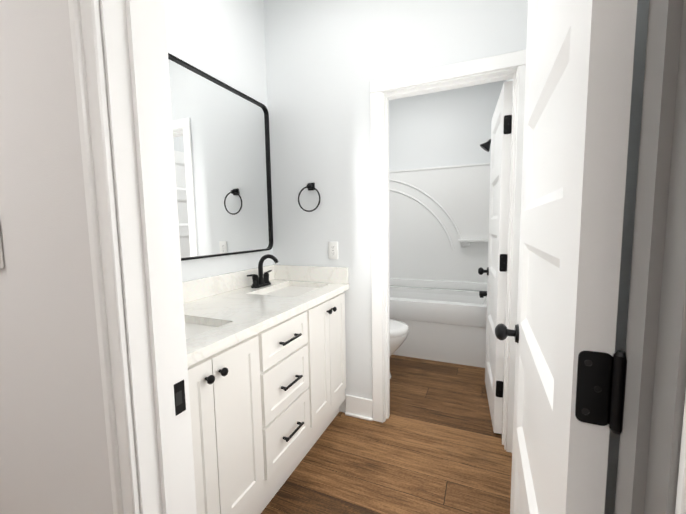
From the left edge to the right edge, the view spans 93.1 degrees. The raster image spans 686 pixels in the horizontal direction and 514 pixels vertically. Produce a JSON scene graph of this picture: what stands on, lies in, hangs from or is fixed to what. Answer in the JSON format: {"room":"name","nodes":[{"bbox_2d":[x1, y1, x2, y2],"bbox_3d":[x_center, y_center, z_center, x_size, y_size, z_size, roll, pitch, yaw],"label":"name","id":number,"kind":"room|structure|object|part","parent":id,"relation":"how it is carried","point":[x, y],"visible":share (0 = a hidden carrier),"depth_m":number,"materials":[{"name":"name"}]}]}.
{"room":"bathroom","nodes":[
{"label":"bathroom","id":0,"kind":"room"},
{"bbox_2d":[0,0,112,513],"bbox_3d":[-0.369,-0.181,0.602,3.900,2.780,0.058,1,6,23],"label":"wall","id":1,"kind":"structure","parent":0,"point":[54,458],"depth_m":0.71,"materials":[{"name":"white paint"}]},
{"bbox_2d":[0,234,3,268],"bbox_3d":[-0.858,-0.036,0.784,0.082,0.128,0.022,1,6,23],"label":"switch plate","id":2,"kind":"object","parent":1,"relation":"attached to","point":[1,261],"visible":1,"depth_m":0.78,"materials":[{"name":"white plastic"}]},
{"bbox_2d":[165,0,272,281],"bbox_3d":[-0.450,-0.365,2.575,0.120,2.780,3.400,1,6,23],"label":"wall","id":3,"kind":"structure","parent":0,"point":[223,41],"depth_m":1.85,"materials":[{"name":"white paint"}]},
{"bbox_2d":[168,53,272,260],"bbox_3d":[-0.775,-0.470,1.628,0.026,0.965,1.352,1,6,23],"label":"mirror","id":4,"kind":"object","parent":3,"relation":"attached to","point":[221,137],"visible":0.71,"depth_m":1.81,"materials":[{"name":"black metal"}]},
{"bbox_2d":[182,264,348,302],"bbox_3d":[-0.511,0.177,1.573,0.582,0.105,1.413,1,6,23],"label":"backsplash","id":5,"kind":"structure","parent":3,"relation":"attached to","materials":[{"name":"stone"}]},
{"bbox_2d":[261,355,511,513],"bbox_3d":[0.025,1.141,1.590,3.900,0.050,5.100,1,6,23],"label":"floor","id":6,"kind":"structure","parent":0,"point":[432,444],"depth_m":1.77,"materials":[{"name":"brown wood"}]},
{"bbox_2d":[187,286,348,513],"bbox_3d":[-0.497,0.691,1.618,0.596,0.857,1.412,1,6,23],"label":"bathroom vanity","id":7,"kind":"object","parent":6,"relation":"on","point":[266,353],"depth_m":1.35,"materials":[{"name":"white paint"}]},
{"bbox_3d":[-0.485,0.664,0.997,0.018,0.637,0.240,1,6,23],"label":"door","id":8,"kind":"part","parent":7,"relation":"part of","materials":[{"name":"white paint"}]},
{"bbox_3d":[-0.388,0.641,1.220,0.018,0.637,0.240,1,6,23],"label":"door","id":9,"kind":"part","parent":7,"relation":"part of","materials":[{"name":"white paint"}]},
{"bbox_2d":[184,278,348,361],"bbox_3d":[-0.508,0.247,1.579,0.586,0.035,1.412,1,6,23],"label":"countertop","id":10,"kind":"structure","parent":7,"relation":"on","point":[240,311],"depth_m":1.49,"materials":[{"name":"white stone"}]},
{"bbox_2d":[185,318,221,337],"bbox_3d":[-0.667,0.381,1.168,0.368,0.174,0.487,1,6,23],"label":"sink","id":11,"kind":"object","parent":10,"relation":"in","point":[191,327],"depth_m":1.34,"materials":[{"name":"white ceramic"}]},
{"bbox_2d":[246,254,281,289],"bbox_3d":[-0.470,0.084,2.032,0.161,0.204,0.243,1,6,23],"label":"faucet","id":12,"kind":"object","parent":10,"relation":"on","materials":[{"name":"black metal"}]},
{"bbox_2d":[262,282,317,297],"bbox_3d":[-0.312,0.299,1.985,0.368,0.174,0.488,1,6,23],"label":"sink","id":13,"kind":"object","parent":10,"relation":"in","point":[291,291],"depth_m":2.09,"materials":[{"name":"white ceramic"}]},
{"bbox_3d":[-0.263,0.374,1.495,0.018,0.160,0.370,1,6,23],"label":"drawer","id":14,"kind":"part","parent":7,"relation":"part of","materials":[{"name":"white paint"}]},
{"bbox_3d":[-0.260,0.578,1.514,0.018,0.226,0.370,1,6,23],"label":"drawer","id":15,"kind":"part","parent":7,"relation":"part of","materials":[{"name":"white paint"}]},
{"bbox_3d":[-0.256,0.816,1.537,0.018,0.227,0.370,1,6,23],"label":"drawer","id":16,"kind":"part","parent":7,"relation":"part of","materials":[{"name":"white paint"}]},
{"bbox_3d":[-0.237,0.595,1.506,0.032,0.454,0.150,1,6,23],"label":"handle","id":17,"kind":"part","parent":7,"relation":"part of","materials":[{"name":"black metal"}]},
{"bbox_3d":[-0.132,0.582,1.811,0.018,0.637,0.233,1,6,23],"label":"door","id":18,"kind":"part","parent":7,"relation":"part of","materials":[{"name":"white paint"}]},
{"bbox_3d":[-0.038,0.560,2.028,0.018,0.637,0.233,1,6,23],"label":"door","id":19,"kind":"part","parent":7,"relation":"part of","materials":[{"name":"white paint"}]},
{"bbox_2d":[389,319,408,377],"bbox_3d":[0.140,0.598,2.777,0.839,0.805,0.450,1,6,23],"label":"toilet","id":20,"kind":"object","parent":6,"relation":"on","point":[399,331],"visible":0.17,"depth_m":2.56,"materials":[{"name":"white ceramic"}]},
{"bbox_3d":[0.239,0.576,2.732,0.621,0.050,0.386,1,6,23],"label":"seat","id":21,"kind":"part","parent":20,"relation":"part of","materials":[{"name":"white ceramic"}]},
{"bbox_2d":[389,139,490,367],"bbox_3d":[0.794,-0.102,3.362,1.546,2.070,0.777,1,6,23],"label":"bathtub","id":22,"kind":"object","parent":6,"relation":"on","point":[438,234],"visible":0.54,"depth_m":3.52,"materials":[{"name":"white plastic"}]},
{"bbox_2d":[264,0,527,411],"bbox_3d":[0.329,-0.323,1.997,1.770,2.780,0.115,1,6,23],"label":"wall","id":23,"kind":"structure","parent":0,"point":[327,61],"depth_m":2.06,"materials":[{"name":"white paint"}]},
{"bbox_2d":[298,183,320,211],"bbox_3d":[-0.216,-0.392,2.136,0.168,0.191,0.048,1,6,23],"label":"towel ring","id":24,"kind":"object","parent":23,"relation":"attached to","point":[310,186],"visible":0.98,"depth_m":2.13,"materials":[{"name":"black metal"}]},
{"bbox_2d":[328,242,337,258],"bbox_3d":[-0.065,-0.043,2.127,0.070,0.115,0.008,1,6,23],"label":"electrical outlet plate","id":25,"kind":"object","parent":23,"relation":"attached to","point":[332,250],"visible":1,"depth_m":2.12,"materials":[{"name":"white plastic"}]},
{"bbox_2d":[345,394,372,410],"bbox_3d":[-0.085,0.976,2.381,0.723,0.135,0.017,1,6,23],"label":"baseboard","id":26,"kind":"structure","parent":23,"relation":"attached to","point":[359,407],"depth_m":2.14,"materials":[{"name":"white paint"}]},
{"bbox_2d":[370,50,525,452],"bbox_3d":[0.595,0.044,1.919,0.733,2.055,0.119,1,6,23],"label":"door frame","id":27,"kind":"structure","parent":23,"relation":"attached to","point":[484,78],"depth_m":1.84,"materials":[{"name":"white paint"}]},
{"bbox_2d":[389,80,505,170],"bbox_3d":[0.967,-0.497,3.742,1.550,2.780,0.120,1,6,23],"label":"wall","id":28,"kind":"structure","parent":0,"point":[451,127],"depth_m":3.54,"materials":[{"name":"white paint"}]},
{"bbox_2d":[504,79,512,351],"bbox_3d":[1.433,-0.397,2.594,0.220,2.780,1.865,1,6,23],"label":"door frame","id":29,"kind":"structure","parent":0,"point":[509,192],"depth_m":2.50,"materials":[{"name":"white paint"}]},
{"bbox_2d":[478,81,512,433],"bbox_3d":[1.016,0.023,2.153,0.190,2.015,0.735,1,6,19],"label":"door","id":30,"kind":"structure","parent":29,"relation":"in","point":[498,225],"depth_m":1.93,"materials":[{"name":"white paint"}]},
{"bbox_3d":[1.119,0.109,2.450,0.190,0.064,0.064,1,6,19],"label":"knob","id":31,"kind":"part","parent":30,"relation":"part of","materials":[{"name":"black metal"}]},
{"bbox_3d":[0.912,0.030,1.827,0.053,1.620,0.053,1,6,19],"label":"far door hinges","id":32,"kind":"part","parent":30,"relation":"part of","materials":[{"name":"black metal"}]},
{"bbox_2d":[604,0,648,513],"bbox_3d":[0.778,-0.234,0.971,0.130,2.780,1.420,1,6,23],"label":"wall","id":33,"kind":"structure","parent":0,"point":[632,167],"depth_m":0.63,"materials":[{"name":"white paint"}]},
{"bbox_3d":[-0.346,-0.186,0.655,3.900,2.780,0.058,1,6,23],"label":"wall","id":34,"kind":"structure","parent":0,"visible":0},
{"bbox_2d":[174,380,185,415],"bbox_3d":[-0.366,0.315,0.724,0.002,0.072,0.033,1,6,23],"label":"strike plate","id":35,"kind":"object","parent":34,"relation":"attached to","point":[179,397],"visible":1,"depth_m":0.73,"materials":[{"name":"black metal"}]},
{"bbox_2d":[68,0,685,513],"bbox_3d":[-0.011,0.158,0.513,0.935,2.111,0.163,1,6,23],"label":"door frame","id":36,"kind":"structure","parent":34,"relation":"attached to","point":[135,69],"depth_m":0.60,"materials":[{"name":"white paint"}]},
{"bbox_2d":[495,0,636,513],"bbox_3d":[0.479,0.154,0.771,0.190,2.030,0.827,1,6,23],"label":"door","id":37,"kind":"structure","parent":34,"relation":"in","point":[579,73],"depth_m":0.47,"materials":[{"name":"white paint"}]},
{"bbox_3d":[0.621,0.263,1.106,0.190,0.064,0.064,1,6,23],"label":"knob","id":38,"kind":"part","parent":37,"relation":"part of","materials":[{"name":"black metal"}]},
{"bbox_2d":[581,360,601,414],"bbox_3d":[0.333,0.170,0.433,0.021,1.587,0.001,1,6,23],"label":"screws","id":39,"kind":"object","parent":37,"relation":"attached to","point":[585,411],"visible":1,"depth_m":0.43,"materials":[{"name":"grey metal"}]},
{"bbox_3d":[0.334,0.172,0.412,0.053,1.620,0.053,1,6,23],"label":"near door hinges","id":40,"kind":"part","parent":37,"relation":"part of","materials":[{"name":"black metal"}]}
]}

